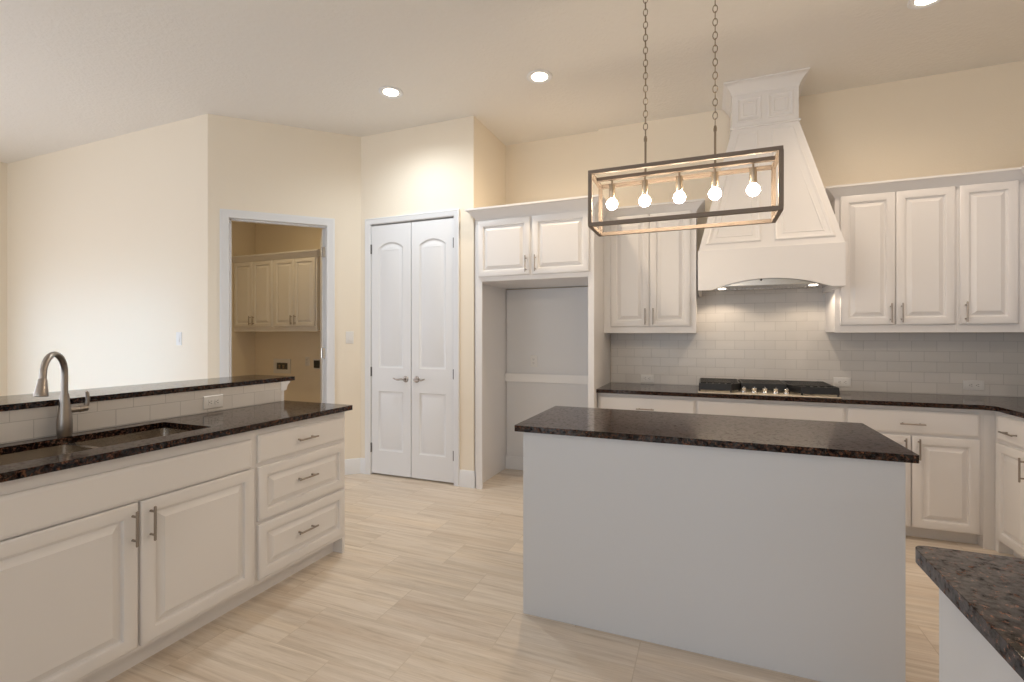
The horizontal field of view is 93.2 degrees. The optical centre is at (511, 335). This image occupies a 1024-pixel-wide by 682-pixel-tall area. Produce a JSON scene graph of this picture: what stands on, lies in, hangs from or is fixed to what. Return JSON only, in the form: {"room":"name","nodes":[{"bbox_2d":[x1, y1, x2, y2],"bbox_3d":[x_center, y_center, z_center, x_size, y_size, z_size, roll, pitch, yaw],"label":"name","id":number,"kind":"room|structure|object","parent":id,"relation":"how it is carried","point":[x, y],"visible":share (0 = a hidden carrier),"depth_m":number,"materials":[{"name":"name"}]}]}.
{"room":"kitchen","nodes":[
{"label":"kitchen","id":0,"kind":"room"},
{"bbox_2d":[0,162,6,395],"bbox_3d":[-7.308,-0.310,2.095,0.120,3.360,7.590,0,0,22],"label":"wall","id":1,"kind":"structure","parent":0,"point":[3,166],"depth_m":5.56,"materials":[{"name":"beige paint"}]},
{"bbox_2d":[7,114,207,395],"bbox_3d":[-4.308,-0.310,5.038,3.470,3.360,0.120,0,0,22],"label":"wall","id":2,"kind":"structure","parent":0,"point":[107,239],"depth_m":4.86,"materials":[{"name":"beige paint"}]},
{"bbox_2d":[176,332,181,344],"bbox_3d":[-3.076,0.025,4.468,0.074,0.120,0.012,0,0,22],"label":"light switch","id":3,"kind":"object","parent":2,"relation":"attached to","point":[178,334],"visible":1,"depth_m":4.46,"materials":[{"name":"white plastic"}]},
{"bbox_2d":[2,391,283,443],"bbox_3d":[-2.188,0.839,1.898,0.122,1.062,3.074,0,0,22],"label":"wall","id":4,"kind":"structure","parent":0,"point":[282,392],"depth_m":2.72,"materials":[{"name":"white tile"}]},
{"bbox_2d":[0,382,280,443],"bbox_3d":[-2.133,0.373,1.861,0.008,0.131,3.045,0,0,22],"label":"tile","id":5,"kind":"structure","parent":4,"relation":"attached to","point":[23,424],"depth_m":2.42,"materials":[{"name":"white tile"}]},
{"bbox_2d":[203,394,222,409],"bbox_3d":[-1.736,0.383,2.816,0.010,0.074,0.120,0,0,22],"label":"wall outlet","id":6,"kind":"object","parent":5,"relation":"attached to","point":[214,401],"visible":1,"depth_m":2.81,"materials":[{"name":"white plastic"}]},
{"bbox_2d":[0,375,294,411],"bbox_3d":[-2.286,0.294,1.984,0.392,0.027,3.160,0,0,22],"label":"countertop","id":7,"kind":"structure","parent":4,"relation":"on","point":[23,401],"depth_m":2.54,"materials":[{"name":"brown stone"}]},
{"bbox_2d":[281,381,289,390],"bbox_3d":[-1.601,0.339,3.323,0.128,0.062,0.076,0,0,22],"label":"corbel","id":8,"kind":"object","parent":4,"relation":"attached to","point":[284,384],"visible":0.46,"depth_m":3.29,"materials":[{"name":"white paint"}]},
{"bbox_2d":[232,221,254,375],"bbox_3d":[-4.057,-0.310,6.021,0.115,3.360,1.890,0,0,22],"label":"wall","id":9,"kind":"structure","parent":0,"point":[243,233],"depth_m":6.69,"materials":[{"name":"beige paint"}]},
{"bbox_2d":[208,114,360,458],"bbox_3d":[-2.140,-0.310,4.642,1.315,3.360,0.120,0,0,-23],"label":"wall","id":10,"kind":"structure","parent":0,"point":[255,166],"depth_m":4.62,"materials":[{"name":"beige paint"}]},
{"bbox_2d":[220,209,334,403],"bbox_3d":[-2.207,0.113,4.604,0.971,2.515,0.147,0,0,-23],"label":"trim","id":11,"kind":"structure","parent":10,"relation":"attached to","point":[227,216],"depth_m":4.53,"materials":[{"name":"white paint"}]},
{"bbox_2d":[320,229,324,402],"bbox_3d":[-2.019,0.145,5.160,0.051,2.420,0.819,0,0,-23],"label":"door","id":12,"kind":"structure","parent":10,"relation":"in","point":[322,242],"depth_m":4.80,"materials":[{"name":"white paint"}]},
{"bbox_2d":[346,331,353,343],"bbox_3d":[-1.607,0.015,4.796,0.074,0.120,0.012,0,0,-23],"label":"light switch","id":13,"kind":"object","parent":10,"relation":"attached to","point":[349,334],"visible":1,"depth_m":4.79,"materials":[{"name":"white plastic"}]},
{"bbox_2d":[345,458,364,474],"bbox_3d":[-1.598,1.294,4.793,0.297,0.152,0.051,0,0,-15],"label":"baseboard","id":14,"kind":"structure","parent":10,"relation":"attached to","point":[355,465],"depth_m":4.81,"materials":[{"name":"white paint"}]},
{"bbox_2d":[255,223,324,402],"bbox_3d":[-1.874,-0.310,6.209,4.020,3.360,0.100,0,0,22],"label":"wall","id":15,"kind":"structure","parent":0,"point":[295,346],"depth_m":6.62,"materials":[{"name":"beige paint"}]},
{"bbox_2d":[232,253,273,331],"bbox_3d":[-3.385,-0.564,6.552,0.728,1.008,0.391,0,0,22],"label":"laundry cabinet","id":16,"kind":"object","parent":15,"relation":"attached to","point":[253,274],"visible":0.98,"depth_m":6.40,"materials":[{"name":"white paint"}]},
{"bbox_2d":[274,359,290,373],"bbox_3d":[-3.172,0.415,6.667,0.310,0.200,0.027,0,0,22],"label":"washer outlet box","id":17,"kind":"object","parent":15,"relation":"attached to","point":[280,365],"visible":1,"depth_m":6.67,"materials":[{"name":"white plastic"}]},
{"bbox_2d":[270,249,319,330],"bbox_3d":[-2.681,-0.564,6.266,0.791,1.008,0.391,0,0,22],"label":"laundry cabinet","id":18,"kind":"object","parent":15,"relation":"attached to","point":[296,273],"visible":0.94,"depth_m":6.12,"materials":[{"name":"white paint"}]},
{"bbox_2d":[305,357,309,365],"bbox_3d":[-2.752,0.340,6.506,0.074,0.120,0.010,0,0,22],"label":"wall outlet","id":19,"kind":"object","parent":15,"relation":"attached to","point":[307,359],"visible":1,"depth_m":6.50,"materials":[{"name":"white plastic"}]},
{"bbox_2d":[314,359,319,368],"bbox_3d":[-2.591,0.375,6.437,0.130,0.130,0.016,0,0,22],"label":"dryer outlet","id":20,"kind":"object","parent":15,"relation":"attached to","point":[316,361],"visible":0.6,"depth_m":6.43,"materials":[{"name":"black plastic"}]},
{"bbox_2d":[361,116,478,470],"bbox_3d":[-0.908,-0.310,4.663,1.262,3.360,0.120,0,0,22],"label":"wall","id":21,"kind":"structure","parent":0,"point":[433,167],"depth_m":4.52,"materials":[{"name":"beige paint"}]},
{"bbox_2d":[370,222,411,476],"bbox_3d":[-1.191,0.133,4.705,0.475,2.438,0.092,0,0,22],"label":"door","id":22,"kind":"structure","parent":21,"relation":"in","point":[391,247],"depth_m":4.71,"materials":[{"name":"white paint"}]},
{"bbox_2d":[365,209,459,486],"bbox_3d":[-0.945,0.106,4.669,1.050,2.527,0.147,0,0,22],"label":"trim","id":23,"kind":"structure","parent":21,"relation":"attached to","point":[455,213],"depth_m":4.69,"materials":[{"name":"white paint"}]},
{"bbox_2d":[412,218,453,482],"bbox_3d":[-0.744,0.133,4.524,0.475,2.438,0.092,0,0,22],"label":"door","id":24,"kind":"structure","parent":21,"relation":"in","point":[432,240],"depth_m":4.54,"materials":[{"name":"white paint"}]},
{"bbox_2d":[459,469,475,487],"bbox_3d":[-0.405,1.294,4.393,0.158,0.152,0.029,0,0,22],"label":"baseboard","id":25,"kind":"structure","parent":21,"relation":"attached to","point":[467,478],"depth_m":4.38,"materials":[{"name":"white paint"}]},
{"bbox_2d":[479,121,505,206],"bbox_3d":[-0.228,-0.310,4.789,0.097,3.360,0.625,0,0,22],"label":"wall","id":26,"kind":"structure","parent":0,"point":[492,152],"depth_m":4.73,"materials":[{"name":"beige paint"}]},
{"bbox_2d":[0,0,1023,163],"bbox_3d":[-2.316,-2.050,1.209,10.200,0.120,9.900,0,0,22],"label":"ceiling","id":27,"kind":"structure","parent":0,"point":[73,73],"depth_m":3.42,"materials":[{"name":"white paint"}]},
{"bbox_2d":[379,86,402,98],"bbox_3d":[-0.988,-1.986,3.951,0.196,0.008,0.196,0,0,22],"label":"recessed light","id":28,"kind":"object","parent":27,"relation":"in","point":[391,92],"visible":1,"depth_m":3.95,"materials":[{"name":"white paint"}]},
{"bbox_2d":[527,70,551,83],"bbox_3d":[0.211,-1.986,3.713,0.196,0.008,0.196,0,0,22],"label":"recessed light","id":29,"kind":"object","parent":27,"relation":"in","point":[536,76],"visible":1,"depth_m":3.71,"materials":[{"name":"white"}]},
{"bbox_2d":[588,0,783,236],"bbox_3d":[0.843,-1.273,2.424,0.876,1.432,0.275,0,0,22],"label":"pendant light","id":30,"kind":"object","parent":27,"relation":"hanging from","point":[753,189],"visible":1,"depth_m":2.39,"materials":[{"name":"brown metal"}]},
{"bbox_2d":[606,180,617,209],"bbox_3d":[0.527,-0.744,2.551,0.059,0.160,0.059,0,0,22],"label":"bulb","id":31,"kind":"object","parent":30,"relation":"attached to","point":[612,204],"depth_m":2.54,"materials":[{"name":"white glass"}]},
{"bbox_2d":[639,176,650,206],"bbox_3d":[0.683,-0.744,2.488,0.059,0.160,0.059,0,0,22],"label":"bulb","id":32,"kind":"object","parent":30,"relation":"attached to","point":[644,200],"depth_m":2.47,"materials":[{"name":"white glass"}]},
{"bbox_2d":[673,172,685,203],"bbox_3d":[0.839,-0.744,2.425,0.059,0.160,0.059,0,0,22],"label":"bulb","id":33,"kind":"object","parent":30,"relation":"attached to","point":[679,197],"depth_m":2.41,"materials":[{"name":"white glass"}]},
{"bbox_2d":[708,167,720,199],"bbox_3d":[0.991,-0.744,2.363,0.059,0.160,0.059,0,0,22],"label":"bulb","id":34,"kind":"object","parent":30,"relation":"attached to","point":[715,193],"depth_m":2.35,"materials":[{"name":"white glass"}]},
{"bbox_2d":[746,163,759,195],"bbox_3d":[1.147,-0.744,2.300,0.059,0.160,0.059,0,0,22],"label":"bulb","id":35,"kind":"object","parent":30,"relation":"attached to","point":[753,189],"depth_m":2.29,"materials":[{"name":"white glass"}]},
{"bbox_2d":[907,0,941,9],"bbox_3d":[2.450,-1.986,2.848,0.196,0.008,0.196,0,0,22],"label":"recessed light","id":36,"kind":"object","parent":27,"relation":"in","point":[912,4],"visible":1,"depth_m":2.89,"materials":[{"name":"white"}]},
{"bbox_2d":[107,469,1016,681],"bbox_3d":[-2.316,1.430,1.209,10.200,0.120,9.900,0,0,22],"label":"floor","id":37,"kind":"structure","parent":0,"point":[426,585],"depth_m":2.30,"materials":[{"name":"wood"}]},
{"bbox_2d":[0,430,254,681],"bbox_3d":[-1.738,0.920,2.027,0.580,0.899,1.130,0,0,22],"label":"base cabinet","id":38,"kind":"object","parent":37,"relation":"on","point":[105,566],"visible":0.92,"depth_m":1.89,"materials":[{"name":"white paint"}]},
{"bbox_2d":[245,411,344,601],"bbox_3d":[-1.402,0.920,2.855,0.580,0.899,0.657,0,0,22],"label":"base cabinet","id":39,"kind":"object","parent":37,"relation":"on","point":[300,465],"visible":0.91,"depth_m":2.70,"materials":[{"name":"white paint"}]},
{"bbox_2d":[0,400,352,482],"bbox_3d":[-1.927,0.455,1.796,0.720,0.030,3.080,0,0,22],"label":"countertop","id":40,"kind":"structure","parent":39,"relation":"on","point":[216,424],"depth_m":2.23,"materials":[{"name":"brown stone"}]},
{"bbox_2d":[33,351,89,436],"bbox_3d":[-1.937,0.252,2.064,0.083,0.374,0.278,0,0,-9],"label":"kitchen faucet","id":41,"kind":"object","parent":40,"relation":"on","point":[64,420],"visible":1,"depth_m":2.10,"materials":[{"name":"silver metal"}]},
{"bbox_2d":[56,393,72,436],"bbox_3d":[-1.961,0.345,2.121,0.055,0.187,0.055,0,0,22],"label":"faucet","id":42,"kind":"object","parent":41,"relation":"attached to","point":[64,420],"depth_m":2.11,"materials":[{"name":"silver metal"}]},
{"bbox_2d":[0,428,189,465],"bbox_3d":[-1.780,0.572,2.010,0.399,0.200,0.908,0,0,22],"label":"sink","id":43,"kind":"object","parent":40,"relation":"in","point":[17,457],"visible":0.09,"depth_m":2.10,"materials":[{"name":"grey metal"}]},
{"bbox_2d":[465,194,610,488],"bbox_3d":[0.297,0.121,4.449,1.222,2.498,0.811,0,0,22],"label":"tall cabinet","id":44,"kind":"object","parent":37,"relation":"on","point":[548,244],"visible":0.88,"depth_m":4.52,"materials":[{"name":"white paint"}]},
{"bbox_2d":[530,355,536,366],"bbox_3d":[0.219,0.255,4.897,0.074,0.120,0.010,0,0,22],"label":"wall outlet","id":45,"kind":"object","parent":44,"relation":"attached to","point":[533,358],"visible":1,"depth_m":4.90,"materials":[{"name":"white plastic"}]},
{"bbox_2d":[505,373,587,383],"bbox_3d":[0.424,0.425,4.806,1.061,0.083,0.021,0,0,22],"label":"board","id":46,"kind":"object","parent":44,"relation":"attached to","point":[514,377],"visible":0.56,"depth_m":4.83,"materials":[{"name":"white paint"}]},
{"bbox_2d":[598,393,695,413],"bbox_3d":[1.174,0.920,4.151,0.768,0.899,0.625,0,0,22],"label":"base cabinet","id":47,"kind":"object","parent":37,"relation":"on","point":[676,404],"visible":0.18,"depth_m":3.89,"materials":[{"name":"white paint"}]},
{"bbox_2d":[523,432,905,681],"bbox_3d":[0.893,0.920,2.418,1.534,0.899,0.678,0,0,22],"label":"kitchen island","id":48,"kind":"object","parent":37,"relation":"on","point":[788,563],"visible":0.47,"depth_m":2.05,"materials":[{"name":"white paint"}]},
{"bbox_2d":[515,406,918,463],"bbox_3d":[0.888,0.455,2.417,1.614,0.030,0.717,0,0,22],"label":"island countertop","id":49,"kind":"structure","parent":48,"relation":"on","point":[794,436],"depth_m":2.25,"materials":[{"name":"brown stone"}]},
{"bbox_2d":[696,397,844,421],"bbox_3d":[1.984,0.920,3.822,0.980,0.899,0.625,0,0,22],"label":"base cabinet","id":50,"kind":"object","parent":37,"relation":"on","point":[835,412],"visible":0.06,"depth_m":3.56,"materials":[{"name":"white paint"}]},
{"bbox_2d":[845,404,1012,553],"bbox_3d":[2.852,0.920,3.470,0.893,0.899,0.625,0,0,22],"label":"base cabinet","id":51,"kind":"object","parent":37,"relation":"on","point":[951,491],"visible":0.61,"depth_m":3.18,"materials":[{"name":"white paint"}]},
{"bbox_2d":[939,589,1023,681],"bbox_3d":[1.580,0.920,0.264,1.870,0.899,0.776,0,0,22],"label":"base cabinet","id":52,"kind":"object","parent":37,"relation":"on","point":[965,655],"visible":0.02,"depth_m":0.88,"materials":[{"name":"white paint"}]},
{"bbox_2d":[915,546,1023,679],"bbox_3d":[1.570,0.455,0.274,1.907,0.030,0.848,0,0,22],"label":"countertop","id":53,"kind":"structure","parent":52,"relation":"on","point":[987,589],"depth_m":0.84,"materials":[{"name":"brown stone"}]},
{"bbox_2d":[996,412,1023,558],"bbox_3d":[3.251,0.920,2.782,0.645,0.899,0.380,0,0,22],"label":"base cabinet","id":54,"kind":"object","parent":37,"relation":"on","point":[1010,428],"visible":0.94,"depth_m":2.91,"materials":[{"name":"white paint"}]},
{"bbox_3d":[3.056,0.921,2.300,0.645,0.899,0.660,0,0,22],"label":"base cabinet","id":55,"kind":"object","parent":37,"relation":"on","visible":0},
{"bbox_2d":[596,382,1023,417],"bbox_3d":[2.091,0.455,3.234,3.166,0.030,1.665,0,0,22],"label":"countertop","id":56,"kind":"structure","parent":55,"relation":"on","point":[1014,406],"depth_m":3.48,"materials":[{"name":"brown stone"}]},
{"bbox_2d":[698,378,841,398],"bbox_3d":[1.978,0.403,3.824,0.944,0.072,0.577,0,0,22],"label":"gas cooktop","id":57,"kind":"object","parent":56,"relation":"in","point":[785,388],"visible":1,"depth_m":3.70,"materials":[{"name":"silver metal"}]},
{"bbox_2d":[506,61,1023,396],"bbox_3d":[1.942,-0.310,4.282,4.500,3.360,0.164,0,0,22],"label":"wall","id":58,"kind":"structure","parent":0,"point":[970,120],"depth_m":3.95,"materials":[{"name":"beige paint"}]},
{"bbox_2d":[505,455,522,469],"bbox_3d":[0.425,1.302,4.808,1.061,0.135,0.017,0,0,22],"label":"baseboard","id":59,"kind":"structure","parent":58,"relation":"attached to","point":[511,462],"depth_m":4.96,"materials":[{"name":"white paint"}]},
{"bbox_2d":[641,374,653,382],"bbox_3d":[1.249,0.392,4.469,0.120,0.074,0.010,0,0,22],"label":"wall outlet","id":60,"kind":"object","parent":58,"relation":"attached to","point":[649,378],"visible":1,"depth_m":4.47,"materials":[{"name":"white plastic"}]},
{"bbox_2d":[604,198,704,332],"bbox_3d":[1.254,-0.572,4.271,0.835,1.093,0.391,0,0,22],"label":"upper cabinet","id":61,"kind":"object","parent":58,"relation":"attached to","point":[650,279],"visible":0.93,"depth_m":4.13,"materials":[{"name":"white paint"}]},
{"bbox_2d":[698,67,845,296],"bbox_3d":[1.986,-1.168,3.823,0.959,1.642,0.649,0,0,22],"label":"range hood","id":62,"kind":"object","parent":58,"relation":"attached to","point":[805,248],"visible":1,"depth_m":3.62,"materials":[{"name":"white paint"}]},
{"bbox_2d":[833,377,850,386],"bbox_3d":[2.659,0.372,3.897,0.120,0.074,0.010,0,0,22],"label":"wall outlet","id":63,"kind":"object","parent":58,"relation":"attached to","point":[837,381],"visible":0.98,"depth_m":3.90,"materials":[{"name":"white plastic"}]},
{"bbox_2d":[825,173,960,332],"bbox_3d":[2.788,-0.572,3.649,0.788,1.093,0.391,0,0,22],"label":"upper cabinet","id":64,"kind":"object","parent":58,"relation":"attached to","point":[899,235],"visible":0.93,"depth_m":3.49,"materials":[{"name":"white paint"}]},
{"bbox_2d":[963,380,983,390],"bbox_3d":[3.424,0.365,3.587,0.120,0.074,0.010,0,0,22],"label":"wall outlet","id":65,"kind":"object","parent":58,"relation":"attached to","point":[967,384],"visible":1,"depth_m":3.59,"materials":[{"name":"white plastic"}]},
{"bbox_2d":[956,167,1023,331],"bbox_3d":[3.326,-0.572,3.431,0.374,1.093,0.391,0,0,22],"label":"upper cabinet","id":66,"kind":"object","parent":58,"relation":"attached to","point":[989,203],"visible":0.94,"depth_m":3.30,"materials":[{"name":"white paint"}]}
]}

